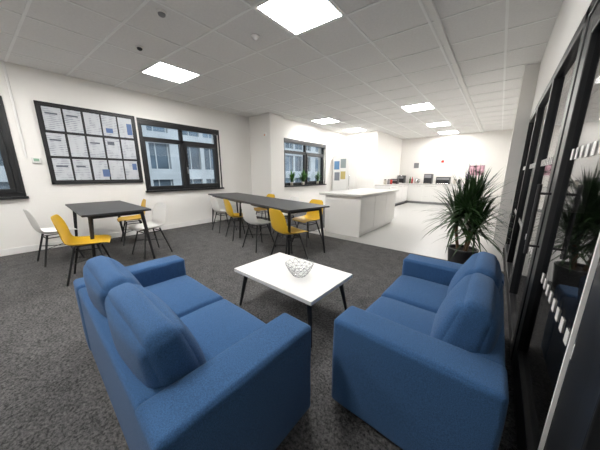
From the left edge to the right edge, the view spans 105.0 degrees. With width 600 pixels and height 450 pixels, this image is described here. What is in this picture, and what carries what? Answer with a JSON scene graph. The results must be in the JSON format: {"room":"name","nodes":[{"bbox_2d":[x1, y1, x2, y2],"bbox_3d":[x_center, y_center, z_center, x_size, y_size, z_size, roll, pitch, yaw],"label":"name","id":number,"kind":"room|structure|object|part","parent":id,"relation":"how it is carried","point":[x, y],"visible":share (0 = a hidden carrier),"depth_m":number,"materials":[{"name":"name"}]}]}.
{"room":"common room","nodes":[
{"label":"common room","id":0,"kind":"room"},
{"bbox_2d":[0,60,252,249],"bbox_3d":[-3.727,-1.128,4.305,0.300,2.775,6.740,10,16,39],"label":"wall","id":1,"kind":"structure","parent":0,"point":[46,199],"depth_m":4.09,"materials":[{"name":"white paint"}]},
{"bbox_2d":[0,96,26,196],"bbox_3d":[-4.886,-0.999,2.829,0.100,1.390,1.700,10,16,39],"label":"frame","id":2,"kind":"object","parent":1,"relation":"attached to","point":[6,152],"visible":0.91,"depth_m":3.43,"materials":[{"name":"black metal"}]},
{"bbox_2d":[0,196,28,199],"bbox_3d":[-4.856,-0.297,2.955,0.200,0.035,1.800,10,16,39],"label":"sill","id":3,"kind":"structure","parent":1,"relation":"attached to","point":[12,197],"depth_m":3.47,"materials":[{"name":"black"}]},
{"bbox_2d":[2,61,27,157],"bbox_3d":[-4.185,-1.664,3.381,0.025,1.315,0.025,10,16,39],"label":"trim","id":4,"kind":"structure","parent":1,"relation":"attached to","point":[3,62],"depth_m":3.36,"materials":[{"name":"white plastic"}]},
{"bbox_2d":[31,157,41,163],"bbox_3d":[-4.119,-1.007,3.597,0.032,0.090,0.100,10,16,39],"label":"thermostat","id":5,"kind":"object","parent":1,"relation":"attached to","point":[34,160],"visible":1,"depth_m":3.59,"materials":[{"name":"white plastic"}]},
{"bbox_2d":[33,100,143,183],"bbox_3d":[-3.629,-1.383,4.103,0.035,1.260,1.290,10,16,39],"label":"notice board","id":6,"kind":"object","parent":1,"relation":"attached to","point":[81,145],"visible":1,"depth_m":4.01,"materials":[{"name":"black"}]},
{"bbox_2d":[0,216,232,256],"bbox_3d":[-3.612,0.202,4.483,0.015,0.100,6.725,10,16,39],"label":"baseboard","id":7,"kind":"structure","parent":1,"relation":"attached to","point":[24,249],"depth_m":4.49,"materials":[{"name":"white paint"}]},
{"bbox_2d":[139,119,217,134],"bbox_3d":[-2.638,-2.173,5.171,0.065,0.090,1.700,10,16,39],"label":"blind cassette","id":8,"kind":"object","parent":1,"relation":"attached to","point":[141,122],"visible":0.94,"depth_m":5.04,"materials":[{"name":"black metal"}]},
{"bbox_2d":[136,117,222,190],"bbox_3d":[-2.689,-1.547,5.352,0.100,1.390,1.700,10,16,39],"label":"frame","id":9,"kind":"object","parent":1,"relation":"attached to","point":[182,145],"visible":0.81,"depth_m":5.33,"materials":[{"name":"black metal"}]},
{"bbox_2d":[146,187,223,192],"bbox_3d":[-2.658,-0.845,5.478,0.200,0.035,1.800,10,16,39],"label":"sill","id":10,"kind":"structure","parent":1,"relation":"attached to","point":[219,187],"depth_m":5.30,"materials":[{"name":"black"}]},
{"bbox_2d":[255,212,267,217],"bbox_3d":[-1.104,-0.284,6.722,0.835,0.100,0.015,10,16,39],"label":"baseboard","id":11,"kind":"structure","parent":1,"relation":"attached to","point":[258,214],"depth_m":6.71,"materials":[{"name":"white"}]},
{"bbox_2d":[249,112,284,213],"bbox_3d":[-1.054,-1.656,6.733,1.150,2.775,0.510,10,16,39],"label":"pilaster","id":12,"kind":"object","parent":1,"relation":"attached to","point":[267,152],"visible":0.57,"depth_m":6.33,"materials":[{"name":"white paint"}]},
{"bbox_2d":[0,0,562,138],"bbox_3d":[0.790,-2.641,4.663,6.070,0.030,16.107,10,16,39],"label":"ceiling","id":13,"kind":"structure","parent":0,"point":[388,17],"depth_m":3.08,"materials":[{"name":"white tile"}]},
{"bbox_2d":[156,8,166,17],"bbox_3d":[-1.363,-2.077,2.268,0.100,0.043,0.100,10,16,39],"label":"smoke detector","id":14,"kind":"object","parent":13,"relation":"attached to","point":[162,13],"visible":1,"depth_m":2.25,"materials":[{"name":"grey plastic"}]},
{"bbox_2d":[251,34,259,40],"bbox_3d":[-0.516,-2.163,2.667,0.100,0.043,0.100,10,16,39],"label":"smoke detector","id":15,"kind":"object","parent":13,"relation":"attached to","point":[255,37],"visible":1,"depth_m":2.64,"materials":[{"name":"white plastic"}]},
{"bbox_2d":[0,0,556,138],"bbox_3d":[0.859,-2.629,4.685,5.790,0.010,14.973,10,16,39],"label":"grid","id":16,"kind":"object","parent":13,"relation":"attached to","point":[23,15],"depth_m":3.14,"materials":[{"name":"white metal"}]},
{"bbox_2d":[425,0,483,132],"bbox_3d":[2.372,-2.347,3.471,0.050,0.023,13.800,10,16,39],"label":"ceiling track","id":17,"kind":"object","parent":13,"relation":"attached to","point":[430,4],"visible":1,"depth_m":2.86,"materials":[{"name":"white metal"}]},
{"bbox_2d":[0,202,599,449],"bbox_3d":[1.584,0.253,4.723,8.300,0.100,14.400,10,16,39],"label":"floor","id":18,"kind":"structure","parent":0,"point":[54,395],"depth_m":1.97,"materials":[{"name":"carpet"}]},
{"bbox_2d":[23,209,83,266],"bbox_3d":[-3.465,0.132,3.250,0.437,0.768,0.452,8,14,32],"label":"dining chair","id":19,"kind":"object","parent":18,"relation":"on","point":[32,220],"visible":0.86,"depth_m":3.10,"materials":[{"name":"white plastic"}]},
{"bbox_2d":[51,214,110,285],"bbox_3d":[-2.530,0.245,2.730,0.452,0.768,0.437,-9,15,-35],"label":"dining chair","id":20,"kind":"object","parent":18,"relation":"on","point":[67,238],"visible":1,"depth_m":2.69,"materials":[{"name":"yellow plastic"}]},
{"bbox_2d":[65,200,155,258],"bbox_3d":[-2.937,0.080,3.543,1.660,0.742,0.720,10,16,39],"label":"dining table","id":21,"kind":"object","parent":18,"relation":"on","point":[91,210],"visible":0.83,"depth_m":3.23,"materials":[{"name":"laminate"}]},
{"bbox_2d":[117,199,146,245],"bbox_3d":[-3.018,-0.068,4.170,0.452,0.768,0.437,-11,16,-40],"label":"dining chair","id":22,"kind":"object","parent":18,"relation":"on","point":[134,217],"visible":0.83,"depth_m":4.18,"materials":[{"name":"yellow plastic"}]},
{"bbox_2d":[128,203,172,258],"bbox_3d":[-2.316,0.067,3.548,0.437,0.768,0.452,8,14,32],"label":"dining chair","id":23,"kind":"object","parent":18,"relation":"on","point":[159,210],"visible":0.98,"depth_m":3.61,"materials":[{"name":"white plastic"}]},
{"bbox_2d":[73,255,310,449],"bbox_3d":[-0.739,0.570,1.359,1.549,0.710,0.689,10,16,39],"label":"sofa","id":24,"kind":"object","parent":18,"relation":"on","point":[181,366],"visible":1,"depth_m":0.90,"materials":[{"name":"blue fabric"}]},
{"bbox_2d":[83,256,142,317],"bbox_3d":[-1.082,0.395,1.370,0.581,0.373,0.253,10,16,39],"label":"cushion","id":25,"kind":"object","parent":24,"relation":"on","point":[101,274],"depth_m":1.22,"materials":[{"name":"blue fabric"}]},
{"bbox_3d":[-0.908,0.700,1.184,1.190,0.470,0.150,10,16,39],"label":"frame","id":26,"kind":"part","parent":24,"relation":"part of","materials":[{"name":"blue fabric"}]},
{"bbox_3d":[-1.257,0.560,1.802,0.194,0.493,0.679,10,16,39],"label":"arm","id":27,"kind":"part","parent":24,"relation":"part of","materials":[{"name":"blue fabric"}]},
{"bbox_2d":[104,283,205,387],"bbox_3d":[-0.634,0.476,0.997,0.581,0.374,0.252,10,16,39],"label":"cushion","id":28,"kind":"object","parent":24,"relation":"on","point":[149,344],"depth_m":0.82,"materials":[{"name":"blue fabric"}]},
{"bbox_2d":[144,275,222,317],"bbox_3d":[-0.913,0.575,1.611,0.583,0.209,0.541,10,16,39],"label":"seat cushion","id":29,"kind":"object","parent":24,"relation":"on","point":[183,294],"depth_m":1.60,"materials":[{"name":"blue fabric"}]},
{"bbox_2d":[180,299,265,361],"bbox_3d":[-0.468,0.655,1.241,0.584,0.214,0.541,10,16,39],"label":"seat cushion","id":30,"kind":"object","parent":24,"relation":"on","point":[216,325],"depth_m":1.26,"materials":[{"name":"blue fabric"}]},
{"bbox_3d":[-0.227,0.746,0.944,0.194,0.491,0.677,10,16,39],"label":"arm","id":31,"kind":"part","parent":24,"relation":"part of","materials":[{"name":"blue fabric"}]},
{"bbox_2d":[209,196,236,232],"bbox_3d":[-1.683,-0.255,5.028,0.452,0.768,0.437,-11,16,-40],"label":"dining chair","id":32,"kind":"object","parent":18,"relation":"on","point":[214,203],"visible":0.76,"depth_m":4.87,"materials":[{"name":"white plastic"}]},
{"bbox_2d":[223,199,252,240],"bbox_3d":[-1.203,-0.129,4.449,0.452,0.768,0.437,-9,15,-35],"label":"dining chair","id":33,"kind":"object","parent":18,"relation":"on","point":[228,207],"visible":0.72,"depth_m":4.30,"materials":[{"name":"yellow plastic"}]},
{"bbox_2d":[241,203,275,252],"bbox_3d":[-0.697,0.007,3.823,0.452,0.768,0.437,-12,17,-43],"label":"dining chair","id":34,"kind":"object","parent":18,"relation":"on","point":[249,215],"visible":0.92,"depth_m":3.67,"materials":[{"name":"white plastic"}]},
{"bbox_2d":[252,194,274,228],"bbox_3d":[-0.835,-0.318,5.319,0.452,0.768,0.437,-10,16,-39],"label":"dining chair","id":35,"kind":"object","parent":18,"relation":"on","point":[256,209],"visible":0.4,"depth_m":5.34,"materials":[{"name":"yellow plastic"}]},
{"bbox_2d":[208,193,329,254],"bbox_3d":[-0.897,-0.156,4.604,0.750,0.752,3.400,-9,15,-37],"label":"dining table","id":36,"kind":"object","parent":18,"relation":"on","point":[290,207],"visible":0.88,"depth_m":3.72,"materials":[{"name":"laminate"}]},
{"bbox_2d":[273,196,298,236],"bbox_3d":[-0.278,-0.178,4.676,0.452,0.768,0.437,-8,15,-34],"label":"dining chair","id":37,"kind":"object","parent":18,"relation":"on","point":[293,198],"visible":0.38,"depth_m":4.68,"materials":[{"name":"white plastic"}]},
{"bbox_2d":[269,208,308,260],"bbox_3d":[-0.166,0.137,3.228,0.452,0.768,0.437,-9,15,-37],"label":"dining chair","id":38,"kind":"object","parent":18,"relation":"on","point":[278,222],"visible":0.98,"depth_m":3.09,"materials":[{"name":"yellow plastic"}]},
{"bbox_2d":[234,252,352,347],"bbox_3d":[-0.074,0.590,2.060,0.880,0.377,0.580,10,16,39],"label":"coffee table","id":39,"kind":"object","parent":18,"relation":"on","point":[271,271],"visible":0.89,"depth_m":1.91,"materials":[{"name":"white laminate"}]},
{"bbox_2d":[285,258,313,277],"bbox_3d":[-0.003,0.367,1.923,0.242,0.107,0.242,10,16,39],"label":"decorative bowl","id":40,"kind":"object","parent":39,"relation":"on","point":[307,271],"visible":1,"depth_m":1.94,"materials":[{"name":"grey metal"}]},
{"bbox_2d":[292,199,322,246],"bbox_3d":[0.144,-0.054,4.107,0.452,0.768,0.437,-10,16,-39],"label":"dining chair","id":41,"kind":"object","parent":18,"relation":"on","point":[312,215],"visible":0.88,"depth_m":4.14,"materials":[{"name":"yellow plastic"}]},
{"bbox_2d":[332,155,356,190],"bbox_3d":[1.710,-1.668,8.802,0.675,1.880,0.664,10,16,39],"label":"tall cabinet","id":42,"kind":"object","parent":18,"relation":"on","point":[344,166],"visible":0.7,"depth_m":8.50,"materials":[{"name":"white metal"}]},
{"bbox_2d":[374,183,407,204],"bbox_3d":[3.773,-1.261,9.461,0.605,0.836,2.140,10,16,39],"label":"base cabinet","id":43,"kind":"object","parent":18,"relation":"on","point":[401,195],"visible":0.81,"depth_m":9.27,"materials":[{"name":"white laminate"}]},
{"bbox_2d":[375,183,407,185],"bbox_3d":[3.769,-1.650,9.380,0.595,0.040,2.140,10,16,39],"label":"countertop","id":44,"kind":"structure","parent":43,"relation":"on","point":[399,183],"depth_m":8.92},
{"bbox_2d":[392,179,398,183],"bbox_3d":[3.910,-1.803,9.520,0.280,0.200,0.280,10,16,39],"label":"toaster","id":45,"kind":"object","parent":44,"relation":"on","point":[394,181],"visible":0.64,"depth_m":9.45,"materials":[{"name":"silver"}]},
{"bbox_3d":[3.987,-1.235,9.280,0.018,0.660,0.707,10,16,39],"label":"door","id":46,"kind":"part","parent":43,"relation":"part of","materials":[{"name":"white"}]},
{"bbox_3d":[4.450,-1.350,9.811,0.018,0.660,0.707,10,16,39],"label":"door","id":47,"kind":"part","parent":43,"relation":"part of","materials":[{"name":"white"}]},
{"bbox_2d":[332,251,508,449],"bbox_3d":[0.818,0.551,1.436,0.670,0.714,1.290,10,16,39],"label":"sofa","id":48,"kind":"object","parent":18,"relation":"on","point":[423,365],"visible":1,"depth_m":0.97,"materials":[{"name":"blue fabric"}]},
{"bbox_2d":[365,296,435,335],"bbox_3d":[0.615,0.637,1.327,0.523,0.213,0.452,10,16,39],"label":"seat cushion","id":49,"kind":"object","parent":48,"relation":"on","point":[419,318],"depth_m":1.37,"materials":[{"name":"blue fabric"}]},
{"bbox_2d":[381,275,448,313],"bbox_3d":[0.910,0.563,1.665,0.518,0.208,0.455,10,16,39],"label":"seat cushion","id":50,"kind":"object","parent":48,"relation":"on","point":[426,292],"depth_m":1.63,"materials":[{"name":"blue fabric"}]},
{"bbox_3d":[1.178,0.548,1.858,0.657,0.491,0.194,10,16,39],"label":"arm","id":51,"kind":"part","parent":48,"relation":"part of","materials":[{"name":"blue fabric"}]},
{"bbox_2d":[430,273,502,353],"bbox_3d":[0.806,0.447,1.116,0.256,0.376,0.448,10,16,39],"label":"cushion","id":52,"kind":"object","parent":48,"relation":"on","point":[470,318],"depth_m":0.96,"materials":[{"name":"blue fabric"}]},
{"bbox_2d":[446,251,501,295],"bbox_3d":[1.102,0.376,1.461,0.252,0.374,0.451,10,16,39],"label":"cushion","id":53,"kind":"object","parent":48,"relation":"on","point":[485,263],"depth_m":1.36,"materials":[{"name":"blue fabric"}]},
{"bbox_3d":[1.010,0.675,1.296,0.150,0.470,0.930,10,16,39],"label":"frame","id":54,"kind":"part","parent":48,"relation":"part of","materials":[{"name":"blue fabric"}]},
{"bbox_2d":[414,162,517,263],"bbox_3d":[2.095,-0.114,2.926,1.159,1.372,1.070,-8,15,-32],"label":"dracaena plant","id":55,"kind":"object","parent":18,"relation":"on","point":[468,205],"visible":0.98,"depth_m":2.78,"materials":[{"name":"green plant"}]},
{"bbox_3d":[2.118,0.429,3.019,0.340,0.270,0.340,10,16,39],"label":"pot","id":56,"kind":"part","parent":55,"relation":"part of","materials":[{"name":"grey"}]},
{"bbox_2d":[504,0,599,449],"bbox_3d":[1.766,-0.172,1.683,0.070,2.020,5.250,10,16,39],"label":"frame","id":57,"kind":"object","parent":18,"relation":"on","point":[585,430],"visible":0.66,"depth_m":1.44,"materials":[{"name":"black metal"}]},
{"bbox_2d":[508,47,578,322],"bbox_3d":[2.451,-0.343,2.474,0.006,1.920,3.050,10,16,39],"label":"glass pane","id":58,"kind":"object","parent":57,"relation":"attached to","point":[564,83],"visible":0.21,"depth_m":1.81,"materials":[{"name":"clear glass"}]},
{"bbox_2d":[515,156,552,253],"bbox_3d":[2.446,-0.314,2.482,0.002,0.680,2.755,10,16,39],"label":"squares","id":59,"kind":"object","parent":58,"relation":"attached to","point":[531,165],"visible":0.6,"depth_m":1.85,"materials":[{"name":"white plastic"}]},
{"bbox_2d":[283,118,345,204],"bbox_3d":[0.513,-1.966,8.163,0.300,2.775,3.750,10,16,39],"label":"wall","id":60,"kind":"structure","parent":0,"point":[335,142],"depth_m":8.02,"materials":[{"name":"white paint"}]},
{"bbox_2d":[284,138,325,185],"bbox_3d":[0.161,-2.014,7.619,0.100,1.340,2.100,10,16,39],"label":"frame","id":61,"kind":"object","parent":60,"relation":"attached to","point":[304,153],"visible":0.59,"depth_m":7.67,"materials":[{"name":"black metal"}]},
{"bbox_2d":[284,139,325,147],"bbox_3d":[0.212,-2.616,7.444,0.065,0.090,2.100,10,16,39],"label":"blind cassette","id":62,"kind":"object","parent":60,"relation":"attached to","point":[285,140],"visible":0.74,"depth_m":7.28,"materials":[{"name":"black metal"}]},
{"bbox_2d":[284,184,325,186],"bbox_3d":[0.192,-1.337,7.740,0.200,0.035,2.200,10,16,39],"label":"sill","id":63,"kind":"structure","parent":60,"relation":"attached to","point":[312,184],"depth_m":7.52,"materials":[{"name":"black"}]},
{"bbox_2d":[287,170,295,185],"bbox_3d":[-0.179,-1.442,7.024,0.310,0.471,0.565,10,16,39],"label":"potted houseplant","id":64,"kind":"object","parent":63,"relation":"on","point":[293,174],"visible":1,"depth_m":7.05,"materials":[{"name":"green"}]},
{"bbox_2d":[298,168,308,184],"bbox_3d":[0.202,-1.564,7.431,0.341,0.536,0.632,10,16,39],"label":"potted houseplant","id":65,"kind":"object","parent":63,"relation":"on","point":[304,175],"visible":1,"depth_m":7.45,"materials":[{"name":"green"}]},
{"bbox_2d":[315,171,323,183],"bbox_3d":[0.688,-1.655,8.047,0.275,0.451,0.499,10,16,39],"label":"potted houseplant","id":66,"kind":"object","parent":63,"relation":"on","point":[317,175],"visible":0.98,"depth_m":8.10,"materials":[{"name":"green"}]},
{"bbox_2d":[345,131,401,188],"bbox_3d":[3.130,-2.407,10.188,1.600,2.775,2.800,10,16,39],"label":"wall","id":67,"kind":"structure","parent":0,"point":[378,153],"depth_m":8.97,"materials":[{"name":"white paint"}]},
{"bbox_2d":[309,203,503,271],"bbox_3d":[3.862,-0.244,6.762,3.150,0.004,7.650,10,16,39],"label":"floor","id":68,"kind":"structure","parent":0,"point":[407,232],"depth_m":4.65,"materials":[{"name":"white tile"}]},
{"bbox_2d":[319,188,398,237],"bbox_3d":[1.446,-0.377,5.398,0.980,0.836,2.070,10,16,39],"label":"kitchen island","id":69,"kind":"object","parent":68,"relation":"on","point":[352,212],"visible":1,"depth_m":4.74,"materials":[{"name":"white"}]},
{"bbox_3d":[0.847,-0.197,4.662,0.810,0.796,0.020,10,16,39],"label":"panel","id":70,"kind":"part","parent":69,"relation":"part of","materials":[{"name":"white laminate"}]},
{"bbox_2d":[319,188,398,196],"bbox_3d":[1.446,-0.766,5.314,0.980,0.040,2.070,10,16,39],"label":"island countertop","id":71,"kind":"structure","parent":69,"relation":"on","point":[362,192],"depth_m":4.84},
{"bbox_3d":[1.370,-0.236,4.661,0.018,0.680,0.630,10,16,39],"label":"door","id":72,"kind":"part","parent":69,"relation":"part of","materials":[{"name":"white"}]},
{"bbox_3d":[1.785,-0.339,5.138,0.018,0.680,0.630,10,16,39],"label":"door","id":73,"kind":"part","parent":69,"relation":"part of","materials":[{"name":"white"}]},
{"bbox_3d":[2.200,-0.443,5.614,0.018,0.680,0.630,10,16,39],"label":"door","id":74,"kind":"part","parent":69,"relation":"part of","materials":[{"name":"white"}]},
{"bbox_2d":[405,183,469,205],"bbox_3d":[5.585,-1.321,9.741,2.995,0.836,0.625,10,16,39],"label":"base cabinet","id":75,"kind":"object","parent":68,"relation":"on","point":[416,192],"visible":0.51,"depth_m":9.57,"materials":[{"name":"white laminate"},{"name":"dark plinth"}]},
{"bbox_3d":[4.940,-1.369,9.900,0.593,0.660,0.018,10,16,39],"label":"door","id":76,"kind":"part","parent":75,"relation":"part of","materials":[{"name":"white"}]},
{"bbox_3d":[5.396,-1.287,9.521,0.593,0.660,0.018,10,16,39],"label":"door","id":77,"kind":"part","parent":75,"relation":"part of","materials":[{"name":"white"}]},
{"bbox_2d":[408,183,469,185],"bbox_3d":[5.589,-1.711,9.660,2.995,0.040,0.615,10,16,39],"label":"countertop","id":78,"kind":"structure","parent":75,"relation":"on","point":[408,183],"depth_m":9.42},
{"bbox_2d":[397,175,405,182],"bbox_3d":[4.579,-2.072,10.424,0.300,0.340,0.380,10,16,39],"label":"air fryer","id":79,"kind":"object","parent":78,"relation":"on","point":[402,179],"visible":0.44,"depth_m":10.33,"materials":[{"name":"black plastic"}]},
{"bbox_2d":[423,174,433,183],"bbox_3d":[5.417,-1.950,9.721,0.300,0.400,0.380,10,16,39],"label":"coffee machine","id":80,"kind":"object","parent":78,"relation":"on","point":[428,178],"visible":1,"depth_m":9.63,"materials":[{"name":"black plastic"}]},
{"bbox_2d":[435,177,450,183],"bbox_3d":[5.835,-1.815,9.385,0.480,0.280,0.380,10,16,39],"label":"microwave oven","id":81,"kind":"object","parent":78,"relation":"on","point":[446,180],"visible":0.91,"depth_m":9.29,"materials":[{"name":"black metal"}]},
{"bbox_3d":[5.853,-1.204,9.142,0.593,0.660,0.018,10,16,39],"label":"door","id":82,"kind":"part","parent":75,"relation":"part of","materials":[{"name":"white"}]},
{"bbox_2d":[399,121,599,212],"bbox_3d":[6.997,-2.126,8.898,6.000,2.775,0.200,10,16,39],"label":"wall","id":83,"kind":"structure","parent":0,"point":[491,148],"depth_m":8.74,"materials":[{"name":"white paint"}]},
{"bbox_2d":[468,164,486,175],"bbox_3d":[6.829,-2.113,8.897,0.550,0.450,0.023,10,16,39],"label":"poster","id":84,"kind":"object","parent":83,"relation":"attached to","point":[473,167],"visible":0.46,"depth_m":8.87,"materials":[{"name":"pink paper"}]},
{"bbox_2d":[492,62,540,247],"bbox_3d":[3.579,-1.008,3.753,0.300,2.775,0.450,10,16,39],"label":"wall column","id":85,"kind":"structure","parent":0,"point":[531,72],"depth_m":3.58,"materials":[{"name":"white paint"}]},
{"bbox_2d":[530,0,591,117],"bbox_3d":[1.072,-1.346,0.554,0.120,0.755,7.450,10,16,39],"label":"wall","id":86,"kind":"structure","parent":0,"point":[571,13],"depth_m":1.95,"materials":[{"name":"white paint"}]},
{"bbox_2d":[512,2,599,449],"bbox_3d":[1.036,0.033,0.905,0.110,1.930,1.100,10,16,39],"label":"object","id":87,"kind":"structure","parent":86,"relation":"in","point":[528,431],"depth_m":1.10,"materials":[{"name":"black"}]},
{"bbox_3d":[1.069,0.016,0.893,0.006,1.670,0.850,10,16,39],"label":"glass pane","id":88,"kind":"part","parent":87,"relation":"part of","materials":[{"name":"glass"}]},
{"bbox_3d":[1.343,-0.026,1.297,0.065,0.400,0.019,10,16,39],"label":"pull handle","id":89,"kind":"part","parent":87,"relation":"part of","materials":[{"name":"silver metal"}]},
{"bbox_2d":[538,233,599,449],"bbox_3d":[0.786,0.077,0.609,0.009,1.670,0.010,10,16,39],"label":"seal","id":90,"kind":"object","parent":87,"relation":"attached to","point":[596,255],"visible":1,"depth_m":0.66,"materials":[{"name":"white rubber"}]},
{"bbox_2d":[541,140,599,359],"bbox_3d":[1.067,0.029,0.901,0.002,0.680,0.715,10,16,39],"label":"squares","id":91,"kind":"object","parent":87,"relation":"attached to","point":[567,332],"visible":0.93,"depth_m":0.90,"materials":[{"name":"white plastic"}]},
{"bbox_2d":[584,154,599,220],"bbox_3d":[4.668,-0.595,1.852,0.200,2.775,13.800,10,16,39],"label":"wall","id":92,"kind":"structure","parent":0,"point":[592,209],"depth_m":6.81,"materials":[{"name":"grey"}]},
{"bbox_2d":[585,64,599,121],"bbox_3d":[1.584,-2.586,4.106,8.300,0.080,14.400,10,16,39],"label":"ceiling","id":93,"kind":"structure","parent":0,"point":[593,114],"depth_m":5.55,"materials":[{"name":"white"}]},
{"bbox_2d":[135,45,143,50],"bbox_3d":[-2.010,-2.210,2.882,0.090,0.043,0.090,10,16,39],"label":"smoke detector","id":94,"kind":"object","parent":93,"relation":"attached to","point":[139,47],"visible":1,"depth_m":2.86,"materials":[{"name":"black plastic"}]},
{"bbox_2d":[142,62,199,82],"bbox_3d":[-2.044,-2.409,3.650,0.596,0.016,0.656,10,16,39],"label":"rim","id":95,"kind":"object","parent":93,"relation":"attached to","point":[158,62],"visible":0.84,"depth_m":3.68,"materials":[{"name":"white metal"}]},
{"bbox_2d":[144,62,197,82],"bbox_3d":[-2.044,-2.410,3.650,0.566,0.010,0.623,10,16,39],"label":"diffuser","id":96,"kind":"object","parent":95,"relation":"attached to","point":[162,70],"visible":1,"depth_m":3.62,"materials":[{"name":"white plastic"}]},
{"bbox_2d":[256,0,343,34],"bbox_3d":[0.005,-2.108,2.264,0.596,0.016,0.656,10,16,39],"label":"rim","id":97,"kind":"object","parent":93,"relation":"attached to","point":[257,8],"visible":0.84,"depth_m":2.38,"materials":[{"name":"white metal"}]},
{"bbox_2d":[258,0,340,33],"bbox_3d":[0.005,-2.109,2.264,0.566,0.010,0.623,10,16,39],"label":"diffuser","id":98,"kind":"object","parent":97,"relation":"attached to","point":[298,16],"visible":0.9,"depth_m":2.28,"materials":[{"name":"white plastic"}]},
{"bbox_2d":[595,72,599,83],"bbox_3d":[5.203,-2.424,3.676,0.640,0.034,0.640,10,16,39],"label":"light panel","id":99,"kind":"object","parent":93,"relation":"attached to","point":[597,81],"visible":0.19,"depth_m":3.88,"materials":[{"name":"white plastic"}]},
{"bbox_3d":[2.818,-2.810,5.493,0.596,0.016,0.656,10,16,39],"label":"rim","id":100,"kind":"object","parent":93,"relation":"attached to","visible":0},
{"bbox_2d":[402,103,432,111],"bbox_3d":[2.818,-2.811,5.493,0.566,0.010,0.623,10,16,39],"label":"diffuser","id":101,"kind":"object","parent":100,"relation":"attached to","point":[426,105],"visible":0.93,"depth_m":5.49,"materials":[{"name":"white plastic"}]},
{"bbox_3d":[0.769,-3.111,6.880,0.596,0.016,0.656,10,16,39],"label":"rim","id":102,"kind":"object","parent":93,"relation":"attached to","visible":0},
{"bbox_2d":[314,118,338,123],"bbox_3d":[0.769,-3.112,6.879,0.566,0.010,0.623,10,16,39],"label":"diffuser","id":103,"kind":"object","parent":102,"relation":"attached to","point":[328,120],"visible":0.93,"depth_m":6.93,"materials":[{"name":"white plastic"}]},
{"bbox_3d":[4.425,-3.211,7.339,0.596,0.016,0.656,10,16,39],"label":"rim","id":104,"kind":"object","parent":93,"relation":"attached to","visible":0},
{"bbox_2d":[427,122,449,126],"bbox_3d":[4.425,-3.212,7.339,0.566,0.010,0.623,10,16,39],"label":"diffuser","id":105,"kind":"object","parent":104,"relation":"attached to","point":[443,123],"visible":0.93,"depth_m":7.34,"materials":[{"name":"white plastic"}]},
{"bbox_3d":[1.974,-3.412,8.264,0.596,0.016,0.656,10,16,39],"label":"rim","id":106,"kind":"object","parent":93,"relation":"attached to","visible":0},
{"bbox_2d":[346,128,364,131],"bbox_3d":[1.974,-3.413,8.264,0.566,0.010,0.623,10,16,39],"label":"diffuser","id":107,"kind":"object","parent":106,"relation":"attached to","point":[356,129],"visible":0.93,"depth_m":8.33,"materials":[{"name":"white plastic"}]},
{"bbox_3d":[5.631,-3.512,8.723,0.596,0.016,0.656,10,16,39],"label":"rim","id":108,"kind":"object","parent":93,"relation":"attached to","visible":0},
{"bbox_2d":[439,131,457,133],"bbox_3d":[5.631,-3.513,8.723,0.566,0.010,0.623,10,16,39],"label":"diffuser","id":109,"kind":"object","parent":108,"relation":"attached to","point":[448,132],"visible":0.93,"depth_m":8.72,"materials":[{"name":"white plastic"}]},
{"label":"outside","id":110,"kind":"structure","parent":0,"visible":0},
{"bbox_3d":[-25.093,0.642,21.994,54.100,0.200,120.000,10,16,39],"label":"ground","id":111,"kind":"structure","parent":110,"visible":0},
{"bbox_2d":[0,126,317,188],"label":"window","id":112,"kind":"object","parent":111,"relation":"on","point":[161,149],"visible":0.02,"depth_m":16.65,"materials":[{"name":"clear glass"}]},
{"bbox_2d":[0,125,317,185],"bbox_3d":[-6.560,-5.002,18.064,0.250,12.500,68.000,10,16,39],"label":"panels","id":113,"kind":"object","parent":112,"relation":"attached to","point":[174,174],"visible":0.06,"depth_m":15.92,"materials":[{"name":"white"}]},
{"bbox_2d":[151,126,315,185],"bbox_3d":[-6.698,-5.000,18.057,0.050,12.500,66.810,10,16,39],"label":"mullions","id":114,"kind":"structure","parent":113,"relation":"attached to","point":[151,126],"depth_m":16.56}
]}

